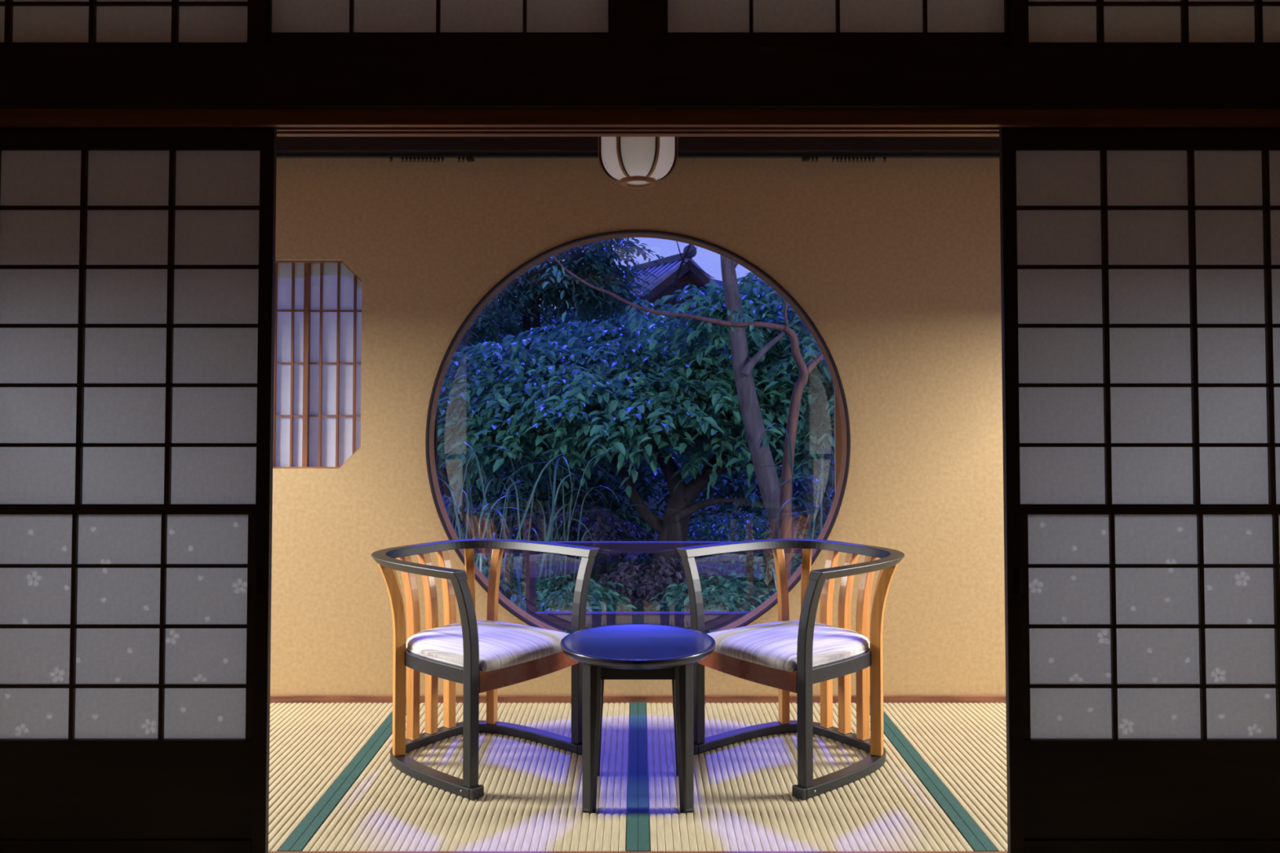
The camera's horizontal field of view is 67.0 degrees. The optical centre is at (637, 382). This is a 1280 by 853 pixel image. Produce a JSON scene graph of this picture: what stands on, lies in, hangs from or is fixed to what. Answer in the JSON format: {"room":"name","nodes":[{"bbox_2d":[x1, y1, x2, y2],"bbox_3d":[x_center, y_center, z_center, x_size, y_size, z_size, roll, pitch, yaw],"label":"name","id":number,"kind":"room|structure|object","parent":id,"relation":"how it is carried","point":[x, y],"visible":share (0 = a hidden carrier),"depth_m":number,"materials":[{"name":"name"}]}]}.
{"room":"traditional dwelling","nodes":[
{"label":"traditional dwelling","id":0,"kind":"room"},
{"bbox_2d":[270,157,1005,695],"bbox_3d":[0.000,0.008,3.967,4.400,2.660,0.130,0,-2,0],"label":"wall","id":1,"kind":"structure","parent":0,"point":[895,262],"depth_m":3.91,"materials":[{"name":"beige paint"}]},
{"bbox_2d":[272,260,362,468],"bbox_3d":[-1.363,-0.073,3.968,0.570,0.919,0.058,0,-2,0],"label":"window","id":2,"kind":"structure","parent":1,"relation":"in","point":[317,384],"depth_m":3.98,"materials":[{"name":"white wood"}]},
{"bbox_2d":[276,136,999,153],"bbox_3d":[0.000,-1.070,3.885,4.198,0.308,0.100,0,-2,0],"label":"ceiling","id":3,"kind":"structure","parent":1,"relation":"attached to","point":[285,144],"depth_m":3.83,"materials":[{"name":"brown wood"}]},
{"bbox_2d":[276,153,598,161],"bbox_3d":[-0.950,-0.900,3.880,1.800,0.032,0.028,0,-2,0],"label":"rail","id":4,"kind":"object","parent":3,"relation":"attached to","point":[469,157],"visible":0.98,"depth_m":3.87,"materials":[{"name":"brown wood"}]},
{"bbox_2d":[677,153,999,161],"bbox_3d":[0.950,-0.900,3.880,1.800,0.032,0.028,0,-2,0],"label":"rail","id":5,"kind":"object","parent":3,"relation":"attached to","point":[805,157],"visible":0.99,"depth_m":3.87,"materials":[{"name":"brown wood"}]},
{"bbox_2d":[425,230,850,633],"bbox_3d":[0.000,0.239,3.982,1.780,1.900,0.186,0,-2,0],"label":"window","id":6,"kind":"structure","parent":1,"relation":"in","point":[842,422],"depth_m":3.95,"materials":[{"name":"brown wood"}]},
{"bbox_2d":[270,695,1005,703],"bbox_3d":[0.000,1.277,3.854,4.198,0.056,0.014,0,-2,0],"label":"baseboard","id":7,"kind":"structure","parent":1,"relation":"attached to","point":[273,699],"depth_m":3.85,"materials":[{"name":"brown wood"}]},
{"bbox_2d":[268,702,1007,851],"bbox_3d":[0.000,1.219,1.161,4.198,0.062,5.396,0,-2,0],"label":"floor","id":8,"kind":"structure","parent":0,"point":[940,785],"depth_m":2.98,"materials":[{"name":"beige wicker"}]},
{"bbox_2d":[371,538,599,800],"bbox_3d":[-0.558,0.915,3.272,0.605,0.682,0.664,-1,-2,38],"label":"barrel chair","id":9,"kind":"object","parent":8,"relation":"on","point":[491,655],"visible":0.95,"depth_m":3.18,"materials":[{"name":"black paint"}]},
{"bbox_2d":[406,620,569,672],"bbox_3d":[-0.513,0.861,3.238,0.489,0.056,0.433,-1,-2,38],"label":"seat cushion","id":10,"kind":"object","parent":9,"relation":"on","point":[504,646],"depth_m":3.12,"materials":[{"name":"fabric"}]},
{"bbox_2d":[560,623,715,813],"bbox_3d":[0.000,1.018,2.954,0.476,0.455,0.476,0,-2,0],"label":"side table","id":11,"kind":"object","parent":8,"relation":"on","point":[633,651],"visible":1,"depth_m":2.81,"materials":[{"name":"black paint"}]},
{"bbox_2d":[268,851,1007,852],"bbox_3d":[0.000,1.247,2.498,4.198,0.031,0.088,0,-2,0],"label":"sill","id":12,"kind":"structure","parent":8,"relation":"on","point":[268,851],"depth_m":2.54,"materials":[{"name":"brown wood"}]},
{"bbox_2d":[0,127,276,852],"bbox_3d":[-1.452,0.276,2.518,0.995,1.908,0.021,0,-2,0],"label":"door","id":13,"kind":"structure","parent":12,"relation":"on","point":[137,264],"depth_m":2.52,"materials":[{"name":"white paper"}]},
{"bbox_2d":[999,127,1279,852],"bbox_3d":[1.452,0.276,2.518,0.995,1.908,0.021,0,-2,0],"label":"door","id":14,"kind":"structure","parent":12,"relation":"on","point":[1140,266],"depth_m":2.52,"materials":[{"name":"white paper"}]},
{"bbox_3d":[-2.025,0.281,2.539,0.148,1.901,0.106,0,-2,0],"label":"post","id":15,"kind":"object","parent":12,"relation":"on","visible":0},
{"bbox_2d":[0,108,1279,136],"bbox_3d":[0.000,-0.691,2.570,4.198,0.043,0.110,0,-2,0],"label":"lintel","id":16,"kind":"object","parent":15,"relation":"on","point":[287,122],"visible":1,"depth_m":2.52,"materials":[{"name":"brown wood"}]},
{"bbox_2d":[0,46,1279,108],"bbox_3d":[0.000,-0.793,2.557,4.198,0.159,0.102,0,-2,0],"label":"beam","id":17,"kind":"structure","parent":16,"relation":"on","point":[31,77],"depth_m":2.51,"materials":[{"name":"brown wood"}]},
{"bbox_2d":[0,0,248,46],"bbox_3d":[-1.559,-1.070,2.548,1.085,0.393,0.026,0,-2,0],"label":"window","id":18,"kind":"structure","parent":17,"relation":"on","point":[23,23],"depth_m":2.55,"materials":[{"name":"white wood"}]},
{"bbox_2d":[248,0,266,46],"bbox_3d":[-0.994,-1.069,2.565,0.044,0.393,0.084,0,-2,0],"label":"post","id":19,"kind":"object","parent":17,"relation":"on","point":[257,21],"visible":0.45,"depth_m":2.52,"materials":[{"name":"brown wood"}]},
{"bbox_2d":[266,0,610,46],"bbox_3d":[-0.522,-1.070,2.548,0.900,0.393,0.026,0,-2,0],"label":"window","id":20,"kind":"structure","parent":17,"relation":"on","point":[290,23],"depth_m":2.55,"materials":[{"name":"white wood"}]},
{"bbox_2d":[610,0,665,46],"bbox_3d":[0.000,-1.069,2.565,0.143,0.393,0.084,0,-2,0],"label":"post","id":21,"kind":"object","parent":17,"relation":"on","point":[633,23],"visible":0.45,"depth_m":2.52,"materials":[{"name":"brown wood"}]},
{"bbox_2d":[665,0,1008,46],"bbox_3d":[0.522,-1.070,2.548,0.900,0.393,0.026,0,-2,0],"label":"window","id":22,"kind":"structure","parent":17,"relation":"on","point":[688,23],"depth_m":2.55,"materials":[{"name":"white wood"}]},
{"bbox_2d":[1008,0,1027,46],"bbox_3d":[0.994,-1.069,2.565,0.044,0.393,0.084,0,-2,0],"label":"post","id":23,"kind":"object","parent":17,"relation":"on","point":[1018,15],"visible":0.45,"depth_m":2.52,"materials":[{"name":"brown wood"}]},
{"bbox_2d":[1026,0,1279,46],"bbox_3d":[1.557,-1.070,2.548,1.082,0.393,0.026,0,-2,0],"label":"window","id":24,"kind":"structure","parent":17,"relation":"on","point":[1051,23],"depth_m":2.55,"materials":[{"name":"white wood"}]},
{"bbox_2d":[676,538,904,800],"bbox_3d":[0.558,0.915,3.272,0.605,0.682,0.664,1,-2,-38],"label":"barrel chair","id":25,"kind":"object","parent":8,"relation":"on","point":[784,655],"visible":1,"depth_m":3.19,"materials":[{"name":"black paint"}]},
{"bbox_2d":[706,620,869,672],"bbox_3d":[0.513,0.861,3.238,0.489,0.056,0.433,1,-2,-38],"label":"seat cushion","id":26,"kind":"object","parent":25,"relation":"on","point":[771,646],"depth_m":3.12,"materials":[{"name":"fabric"}]},
{"bbox_3d":[0.000,-1.359,1.242,4.198,0.100,5.396,0,-2,0],"label":"ceiling","id":27,"kind":"structure","parent":0,"visible":0},
{"bbox_2d":[597,136,678,188],"bbox_3d":[0.000,-0.953,3.232,0.267,0.584,0.235,0,-2,0],"label":"lantern","id":28,"kind":"object","parent":27,"relation":"hanging from","point":[635,162],"visible":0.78,"depth_m":3.16,"materials":[{"name":"paper"}]},
{"label":"outside","id":29,"kind":"structure","parent":0,"visible":0},
{"bbox_2d":[437,412,835,611],"bbox_3d":[0.000,2.071,69.029,90.000,3.820,130.000,0,-2,0],"label":"ground","id":30,"kind":"structure","parent":29,"point":[604,569],"depth_m":13.79,"materials":[{"name":"green plant"}]},
{"bbox_2d":[437,462,581,607],"bbox_3d":[-1.077,1.167,5.596,1.247,1.424,1.173,1,-2,-26],"label":"grass","id":31,"kind":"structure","parent":30,"relation":"on","point":[446,484],"depth_m":5.70,"materials":[{"name":"green plant"}]},
{"bbox_2d":[440,440,589,589],"bbox_3d":[-0.880,1.144,6.388,1.074,1.521,1.394,0,-2,0],"label":"grass","id":32,"kind":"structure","parent":30,"relation":"on","point":[484,501],"depth_m":6.36,"materials":[{"name":"green plant"}]},
{"bbox_2d":[473,553,562,604],"bbox_3d":[-1.001,1.492,6.300,1.004,0.826,1.486,0,-2,0],"label":"shrub","id":33,"kind":"object","parent":30,"relation":"on","point":[505,585],"visible":0.16,"depth_m":6.10,"materials":[{"name":"green plant"}]},
{"bbox_2d":[488,528,566,611],"bbox_3d":[-0.796,1.331,5.320,0.761,1.079,0.882,0,-2,0],"label":"grass","id":34,"kind":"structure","parent":30,"relation":"on","point":[517,573],"depth_m":5.39,"materials":[{"name":"green plant"}]},
{"bbox_2d":[439,344,626,587],"bbox_3d":[-0.773,0.802,8.100,2.371,2.311,1.555,0,-2,0],"label":"grass","id":35,"kind":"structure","parent":30,"relation":"on","point":[468,493],"depth_m":8.01,"materials":[{"name":"green plant"}]},
{"bbox_2d":[457,237,666,524],"bbox_3d":[-1.156,0.097,12.029,2.969,3.968,2.606,0,-2,-11],"label":"maple tree","id":36,"kind":"object","parent":30,"relation":"on","point":[597,259],"visible":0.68,"depth_m":11.64,"materials":[{"name":"green plant"}]},
{"bbox_2d":[478,450,653,602],"bbox_3d":[-0.456,1.174,6.237,0.755,1.451,1.414,-1,-2,35],"label":"grass","id":37,"kind":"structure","parent":30,"relation":"on","point":[551,528],"depth_m":6.25,"materials":[{"name":"green plant"}]},
{"bbox_2d":[480,503,657,585],"bbox_3d":[-0.646,1.542,8.752,1.546,0.883,1.381,1,-2,-37],"label":"shrub","id":38,"kind":"object","parent":30,"relation":"on","point":[596,533],"visible":0.63,"depth_m":8.63,"materials":[{"name":"green plant"}]},
{"bbox_2d":[508,574,636,633],"bbox_3d":[-0.444,1.541,5.920,0.998,0.704,1.430,0,-2,0],"label":"shrub","id":39,"kind":"object","parent":30,"relation":"on","point":[557,601],"visible":0.38,"depth_m":5.86,"materials":[{"name":"green plant"}]},
{"bbox_2d":[514,296,677,357],"bbox_3d":[0.258,0.098,21.698,4.211,4.573,7.378,-1,-2,30],"label":"tree","id":40,"kind":"object","parent":30,"relation":"on","point":[553,321],"visible":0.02,"depth_m":19.43,"materials":[{"name":"green plant"}]},
{"bbox_2d":[437,318,834,611],"bbox_3d":[-0.026,0.625,8.188,4.012,2.675,3.779,-1,-2,26],"label":"cherry tree","id":41,"kind":"object","parent":30,"relation":"on","point":[629,396],"visible":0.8,"depth_m":7.32,"materials":[{"name":"green plant"}]},
{"bbox_2d":[437,316,835,588],"bbox_3d":[0.034,0.590,11.210,9.239,3.543,4.617,0,-2,-2],"label":"hedge","id":42,"kind":"object","parent":30,"relation":"on","point":[601,475],"visible":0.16,"depth_m":10.13,"materials":[{"name":"green plant"}]},
{"bbox_2d":[473,541,802,630],"bbox_3d":[0.000,1.296,4.511,3.200,1.099,0.050,0,-2,0],"label":"veranda railing","id":43,"kind":"object","parent":30,"relation":"on","point":[560,620],"visible":0.09,"depth_m":4.50,"materials":[{"name":"brown wood"}]},
{"bbox_2d":[570,244,724,371],"bbox_3d":[-0.189,-1.159,32.730,6.232,6.278,6.150,1,-2,-30],"label":"house","id":44,"kind":"structure","parent":30,"relation":"on","point":[665,273],"depth_m":30.83,"materials":[{"name":"grey tile"}]},
{"bbox_2d":[516,256,822,579],"bbox_3d":[0.188,0.570,5.810,1.951,2.633,0.412,0,-2,0],"label":"tree","id":45,"kind":"object","parent":30,"relation":"on","point":[785,514],"visible":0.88,"depth_m":5.69,"materials":[{"name":"brown plant"}]},
{"bbox_2d":[591,555,749,611],"bbox_3d":[0.177,1.596,6.952,1.313,0.666,1.396,0,-2,0],"label":"shrub","id":46,"kind":"object","parent":30,"relation":"on","point":[646,587],"visible":0.38,"depth_m":6.82,"materials":[{"name":"green plant"}]},
{"bbox_2d":[671,240,714,332],"bbox_3d":[0.800,-0.068,13.946,0.790,4.419,0.368,0,-2,0],"label":"bare sapling","id":47,"kind":"object","parent":30,"relation":"on","point":[682,261],"visible":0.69,"depth_m":14.05,"materials":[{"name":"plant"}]},
{"bbox_2d":[648,573,777,633],"bbox_3d":[0.497,1.548,5.900,1.090,0.691,1.297,-1,-2,26],"label":"shrub","id":48,"kind":"object","parent":30,"relation":"on","point":[727,593],"visible":0.45,"depth_m":5.86,"materials":[{"name":"green plant"}]},
{"bbox_2d":[619,254,835,573],"bbox_3d":[0.860,0.311,7.488,2.310,3.267,2.169,-2,-2,42],"label":"tree","id":49,"kind":"object","parent":30,"relation":"on","point":[736,304],"visible":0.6,"depth_m":6.86,"materials":[{"name":"green plant"}]},
{"bbox_2d":[669,275,825,505],"bbox_3d":[2.399,0.095,16.407,3.312,4.247,4.215,-1,-2,21],"label":"tree","id":50,"kind":"object","parent":30,"relation":"on","point":[762,282],"visible":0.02,"depth_m":16.80,"materials":[{"name":"green plant"}]},
{"bbox_2d":[686,508,818,579],"bbox_3d":[0.951,1.584,8.947,1.552,0.811,1.443,0,-2,0],"label":"shrub","id":51,"kind":"object","parent":30,"relation":"on","point":[718,526],"visible":0.52,"depth_m":8.75,"materials":[{"name":"green plant"}]},
{"bbox_2d":[717,528,820,595],"bbox_3d":[1.083,1.466,6.783,1.076,0.908,1.455,0,-2,0],"label":"shrub","id":52,"kind":"object","parent":30,"relation":"on","point":[761,560],"visible":0.19,"depth_m":6.61,"materials":[{"name":"green plant"}]},
{"bbox_2d":[740,422,835,590],"bbox_3d":[1.323,1.067,5.921,1.506,1.646,1.090,0,-2,-10],"label":"grass","id":53,"kind":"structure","parent":30,"relation":"on","point":[768,426],"depth_m":6.04,"materials":[{"name":"green plant"}]},
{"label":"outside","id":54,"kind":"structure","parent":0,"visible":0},
{"bbox_2d":[447,279,825,383],"bbox_3d":[0.000,-3.382,123.167,180.000,18.805,22.000,0,-2,0],"label":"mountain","id":55,"kind":"structure","parent":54,"point":[719,282],"depth_m":116.49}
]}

